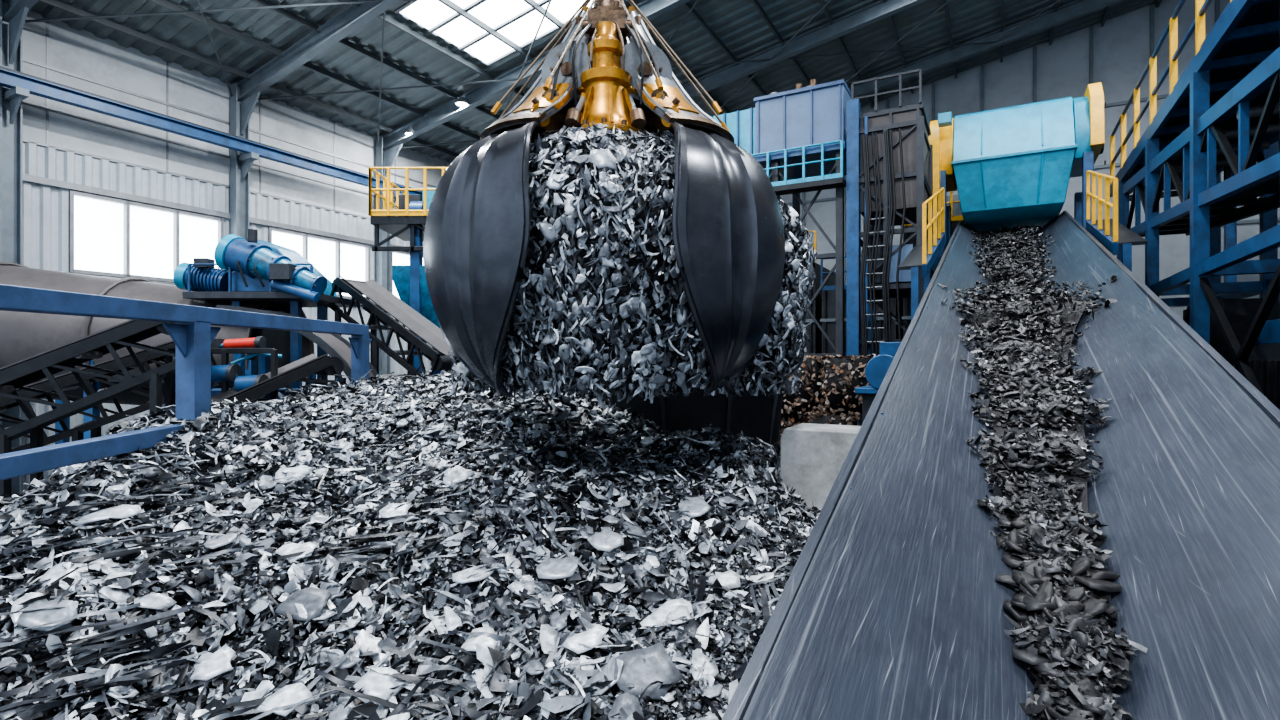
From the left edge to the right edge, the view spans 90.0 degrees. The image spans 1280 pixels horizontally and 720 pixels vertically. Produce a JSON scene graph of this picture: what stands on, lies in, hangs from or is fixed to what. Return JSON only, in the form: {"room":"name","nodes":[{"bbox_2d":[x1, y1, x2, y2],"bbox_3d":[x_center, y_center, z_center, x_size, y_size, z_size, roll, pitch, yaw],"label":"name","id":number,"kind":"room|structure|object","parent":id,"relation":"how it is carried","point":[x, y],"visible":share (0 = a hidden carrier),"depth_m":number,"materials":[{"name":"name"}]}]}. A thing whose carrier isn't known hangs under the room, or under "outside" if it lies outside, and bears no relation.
{"room":"recycling plant","nodes":[
{"label":"recycling plant","id":0,"kind":"room"},
{"bbox_2d":[23,10,449,489],"bbox_3d":[-9.721,-2.125,19.691,0.392,10.650,27.000,0,0,29],"label":"wall","id":1,"kind":"structure","parent":0,"point":[66,147],"depth_m":15.77,"materials":[{"name":"grey metal"}]},
{"bbox_2d":[69,191,223,282],"bbox_3d":[-11.908,-2.850,15.616,0.180,1.820,3.220,0,0,29],"label":"window","id":2,"kind":"structure","parent":1,"relation":"in","point":[112,237],"depth_m":15.33,"materials":[{"name":"white glass"}]},
{"bbox_2d":[268,227,369,299],"bbox_3d":[-9.725,-2.850,19.550,0.180,1.820,3.320,0,0,29],"label":"window","id":3,"kind":"structure","parent":1,"relation":"in","point":[332,257],"depth_m":19.88,"materials":[{"name":"white glass"}]},
{"bbox_2d":[390,251,423,298],"bbox_3d":[-7.650,-2.850,23.288,0.180,1.820,3.570,0,0,29],"label":"window","id":4,"kind":"structure","parent":1,"relation":"in","point":[396,257],"depth_m":22.07,"materials":[{"name":"white glass"}]},
{"bbox_2d":[31,0,1156,163],"bbox_3d":[5.045,-9.580,13.212,32.001,4.380,24.000,0,0,29],"label":"roof beams","id":5,"kind":"structure","parent":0,"point":[739,25],"depth_m":18.46,"materials":[{"name":"grey metal"}]},
{"bbox_2d":[394,0,593,66],"bbox_3d":[-1.774,-9.074,14.938,7.611,1.462,3.290,0,0,29],"label":"skylight","id":6,"kind":"object","parent":5,"relation":"attached to","point":[516,20],"visible":0.83,"depth_m":16.35,"materials":[{"name":"white glass"}]},
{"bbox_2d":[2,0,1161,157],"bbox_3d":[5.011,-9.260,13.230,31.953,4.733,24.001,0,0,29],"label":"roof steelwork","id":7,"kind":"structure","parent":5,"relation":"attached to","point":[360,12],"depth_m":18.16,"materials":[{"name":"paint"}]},
{"bbox_2d":[405,127,413,134],"bbox_3d":[-7.352,-7.408,20.549,0.392,0.360,0.392,0,0,29],"label":"lamp","id":8,"kind":"object","parent":7,"relation":"attached to","point":[410,130],"visible":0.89,"depth_m":20.44,"materials":[{"name":"grey metal"}]},
{"bbox_2d":[455,93,467,106],"bbox_3d":[-5.350,-7.840,19.210,0.392,0.360,0.392,0,0,29],"label":"lamp","id":9,"kind":"object","parent":7,"relation":"attached to","point":[461,102],"visible":1,"depth_m":19.13,"materials":[{"name":"grey metal"}]},
{"bbox_2d":[423,0,787,396],"bbox_3d":[-0.300,-4.646,6.309,3.488,9.948,3.318,0,0,0],"label":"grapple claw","id":10,"kind":"object","parent":7,"relation":"hanging from","point":[729,237],"visible":0.87,"depth_m":5.17,"materials":[{"name":"metal"}]},
{"bbox_2d":[448,121,817,405],"bbox_3d":[-0.135,-0.877,6.290,3.784,2.581,3.250,0,0,0],"label":"load","id":11,"kind":"object","parent":10,"relation":"in","point":[602,305],"visible":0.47,"depth_m":5.04,"materials":[{"name":"metal"}]},
{"bbox_2d":[778,354,874,445],"bbox_3d":[3.273,1.565,12.644,2.420,3.382,1.750,0,0,0],"label":"pile","id":12,"kind":"object","parent":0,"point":[827,396],"visible":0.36,"depth_m":11.98,"materials":[{"name":"brown metal"}]},
{"bbox_2d":[587,0,1279,394],"bbox_3d":[10.888,-4.285,23.739,32.000,14.970,0.321,0,0,29],"label":"wall","id":13,"kind":"structure","parent":0,"point":[1116,54],"depth_m":21.29,"materials":[{"name":"metal"}]},
{"bbox_3d":[2.692,3.300,8.971,32.600,0.200,34.300,0,0,29],"label":"floor","id":14,"kind":"structure","parent":0,"visible":0},
{"bbox_2d":[0,320,175,496],"bbox_3d":[-7.765,1.276,7.796,3.920,3.849,1.222,0,0,-29],"label":"conveyor","id":15,"kind":"object","parent":14,"relation":"on","point":[18,374],"visible":0.63,"depth_m":7.93,"materials":[{"name":"black metal"}]},
{"bbox_2d":[0,340,220,451],"bbox_3d":[-8.373,1.399,9.442,3.695,3.602,1.122,0,0,-29],"label":"conveyor","id":16,"kind":"object","parent":14,"relation":"on","point":[66,381],"visible":0.43,"depth_m":9.24,"materials":[{"name":"black metal"}]},
{"bbox_2d":[0,262,315,443],"bbox_3d":[-9.592,0.668,12.476,5.274,5.065,2.720,0,0,-6],"label":"drum","id":17,"kind":"object","parent":14,"relation":"on","point":[23,335],"visible":0.37,"depth_m":11.68,"materials":[{"name":"grey metal"}]},
{"bbox_2d":[0,284,371,480],"bbox_3d":[-4.500,1.317,6.107,0.400,3.765,9.218,0,0,0],"label":"frame","id":18,"kind":"object","parent":14,"relation":"on","point":[193,334],"visible":0.6,"depth_m":5.97,"materials":[{"name":"blue metal"}]},
{"bbox_2d":[0,0,402,496],"bbox_3d":[-9.285,-2.075,18.992,1.071,10.550,23.340,0,0,29],"label":"columns","id":19,"kind":"structure","parent":14,"relation":"on","point":[11,33],"depth_m":13.22,"materials":[{"name":"metal"}]},
{"bbox_2d":[0,66,421,202],"bbox_3d":[-9.109,-5.303,19.237,0.601,0.965,26.800,0,0,29],"label":"beam","id":20,"kind":"structure","parent":19,"relation":"attached to","point":[21,84],"depth_m":15.13,"materials":[{"name":"blue metal"}]},
{"bbox_2d":[165,336,310,404],"bbox_3d":[-5.900,1.430,9.475,1.700,3.540,1.050,0,0,0],"label":"pump skid","id":21,"kind":"object","parent":14,"relation":"on","point":[226,373],"visible":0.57,"depth_m":9.07,"materials":[{"name":"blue metal"}]},
{"bbox_2d":[173,229,359,387],"bbox_3d":[-7.058,0.440,12.287,2.808,5.520,2.225,0,0,0],"label":"motor","id":22,"kind":"object","parent":14,"relation":"on","point":[255,270],"visible":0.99,"depth_m":11.50,"materials":[{"name":"teal paint"}]},
{"bbox_2d":[211,353,343,403],"bbox_3d":[-5.393,1.550,9.028,2.086,3.300,0.927,0,0,-42],"label":"conveyor","id":23,"kind":"object","parent":14,"relation":"on","point":[324,365],"visible":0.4,"depth_m":9.06,"materials":[{"name":"black rubber"}]},
{"bbox_2d":[216,305,378,387],"bbox_3d":[-5.772,1.145,11.050,2.536,4.110,0.950,0,0,0],"label":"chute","id":24,"kind":"object","parent":14,"relation":"on","point":[335,345],"visible":0.27,"depth_m":10.86,"materials":[{"name":"grey metal"}]},
{"bbox_2d":[327,275,454,380],"bbox_3d":[-4.573,0.777,12.143,3.132,4.847,0.923,0,0,30],"label":"conveyor","id":25,"kind":"object","parent":14,"relation":"on","point":[418,325],"visible":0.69,"depth_m":11.97,"materials":[{"name":"grey rubber"}]},
{"bbox_2d":[0,366,820,719],"bbox_3d":[-0.867,1.708,6.800,14.266,3.268,12.400,0,0,0],"label":"heap","id":26,"kind":"object","parent":14,"relation":"on","point":[384,547],"visible":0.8,"depth_m":4.33,"materials":[{"name":"grey metal"}]},
{"bbox_2d":[369,167,454,374],"bbox_3d":[-4.900,-0.512,15.000,2.060,7.424,2.060,0,0,0],"label":"platform","id":27,"kind":"object","parent":14,"relation":"on","point":[407,222],"visible":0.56,"depth_m":14.19,"materials":[{"name":"yellow metal"}]},
{"bbox_2d":[600,385,783,445],"bbox_3d":[0.750,1.725,9.900,3.000,2.950,3.000,0,0,0],"label":"hopper","id":28,"kind":"object","parent":14,"relation":"on","point":[759,416],"visible":0.1,"depth_m":8.60,"materials":[{"name":"black metal"}]},
{"bbox_2d":[710,79,850,355],"bbox_3d":[3.524,-1.768,16.086,3.550,9.937,2.450,0,0,29],"label":"elevated control cabin","id":29,"kind":"object","parent":14,"relation":"on","point":[798,136],"visible":0.52,"depth_m":14.89,"materials":[{"name":"metal"}]},
{"bbox_2d":[781,423,860,514],"bbox_3d":[1.851,1.925,6.178,0.840,2.550,0.600,0,0,29],"label":"block","id":30,"kind":"object","parent":14,"relation":"on","point":[813,456],"visible":0.28,"depth_m":5.97,"materials":[{"name":"grey concrete"}]},
{"bbox_2d":[855,342,900,423],"bbox_3d":[4.228,1.450,10.709,1.000,3.500,1.270,0,0,29],"label":"station","id":31,"kind":"object","parent":14,"relation":"on","point":[876,369],"visible":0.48,"depth_m":10.29,"materials":[{"name":"blue metal"}]},
{"bbox_2d":[847,69,932,425],"bbox_3d":[5.886,-1.512,14.975,1.580,9.425,2.360,0,0,29],"label":"scaffold tower","id":32,"kind":"object","parent":14,"relation":"on","point":[890,151],"visible":0.56,"depth_m":14.09,"materials":[{"name":"blue metal"}]},
{"bbox_2d":[802,191,994,425],"bbox_3d":[5.833,-0.912,22.153,11.760,8.224,3.600,0,0,29],"label":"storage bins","id":33,"kind":"object","parent":14,"relation":"on","point":[823,308],"visible":0.06,"depth_m":20.10,"materials":[{"name":"grey metal"}]},
{"bbox_2d":[722,211,1279,719],"bbox_3d":[4.953,-0.213,8.230,2.480,6.826,18.338,0,0,29],"label":"conveyor","id":34,"kind":"object","parent":14,"relation":"on","point":[890,607],"visible":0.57,"depth_m":3.51,"materials":[{"name":"grey rubber"}]},
{"bbox_2d":[938,225,1146,719],"bbox_3d":[5.447,-0.809,9.198,2.087,4.986,15.510,0,0,27],"label":"stream","id":35,"kind":"object","parent":34,"relation":"on","point":[1064,632],"visible":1,"depth_m":4.60,"materials":[{"name":"metal"}]},
{"bbox_2d":[929,82,1105,261],"bbox_3d":[9.175,-1.575,15.837,3.720,9.550,2.600,0,0,29],"label":"hopper","id":36,"kind":"object","parent":14,"relation":"on","point":[1009,167],"visible":0.73,"depth_m":15.09,"materials":[{"name":"paint"}]},
{"bbox_2d":[898,170,1147,320],"bbox_3d":[7.331,-0.453,12.515,3.690,7.306,4.720,0,0,29],"label":"safety railing","id":37,"kind":"object","parent":14,"relation":"on","point":[1110,233],"visible":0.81,"depth_m":11.85,"materials":[{"name":"yellow metal"}]},
{"bbox_2d":[1117,47,1279,395],"bbox_3d":[8.778,-0.465,8.830,1.800,7.330,14.040,0,0,29],"label":"support frame","id":38,"kind":"object","parent":14,"relation":"on","point":[1241,129],"visible":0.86,"depth_m":9.15,"materials":[{"name":"blue paint"}]},
{"bbox_2d":[1110,0,1279,196],"bbox_3d":[9.171,-4.933,9.518,1.740,1.606,14.545,0,0,29],"label":"walkway","id":39,"kind":"object","parent":38,"relation":"on","point":[1246,32],"visible":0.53,"depth_m":9.78,"materials":[{"name":"yellow metal"}]},
{"bbox_2d":[1183,294,1279,409],"bbox_3d":[8.231,1.033,7.669,1.150,4.335,8.200,0,0,29],"label":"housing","id":40,"kind":"object","parent":14,"relation":"on","point":[1264,358],"visible":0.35,"depth_m":8.39,"materials":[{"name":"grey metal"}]},
{"bbox_2d":[1224,140,1278,282],"bbox_3d":[11.773,-1.714,9.477,1.460,9.828,16.078,0,0,29],"label":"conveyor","id":41,"kind":"object","parent":14,"relation":"on","point":[1230,230],"visible":0.02,"depth_m":15.81,"materials":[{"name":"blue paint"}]}
]}

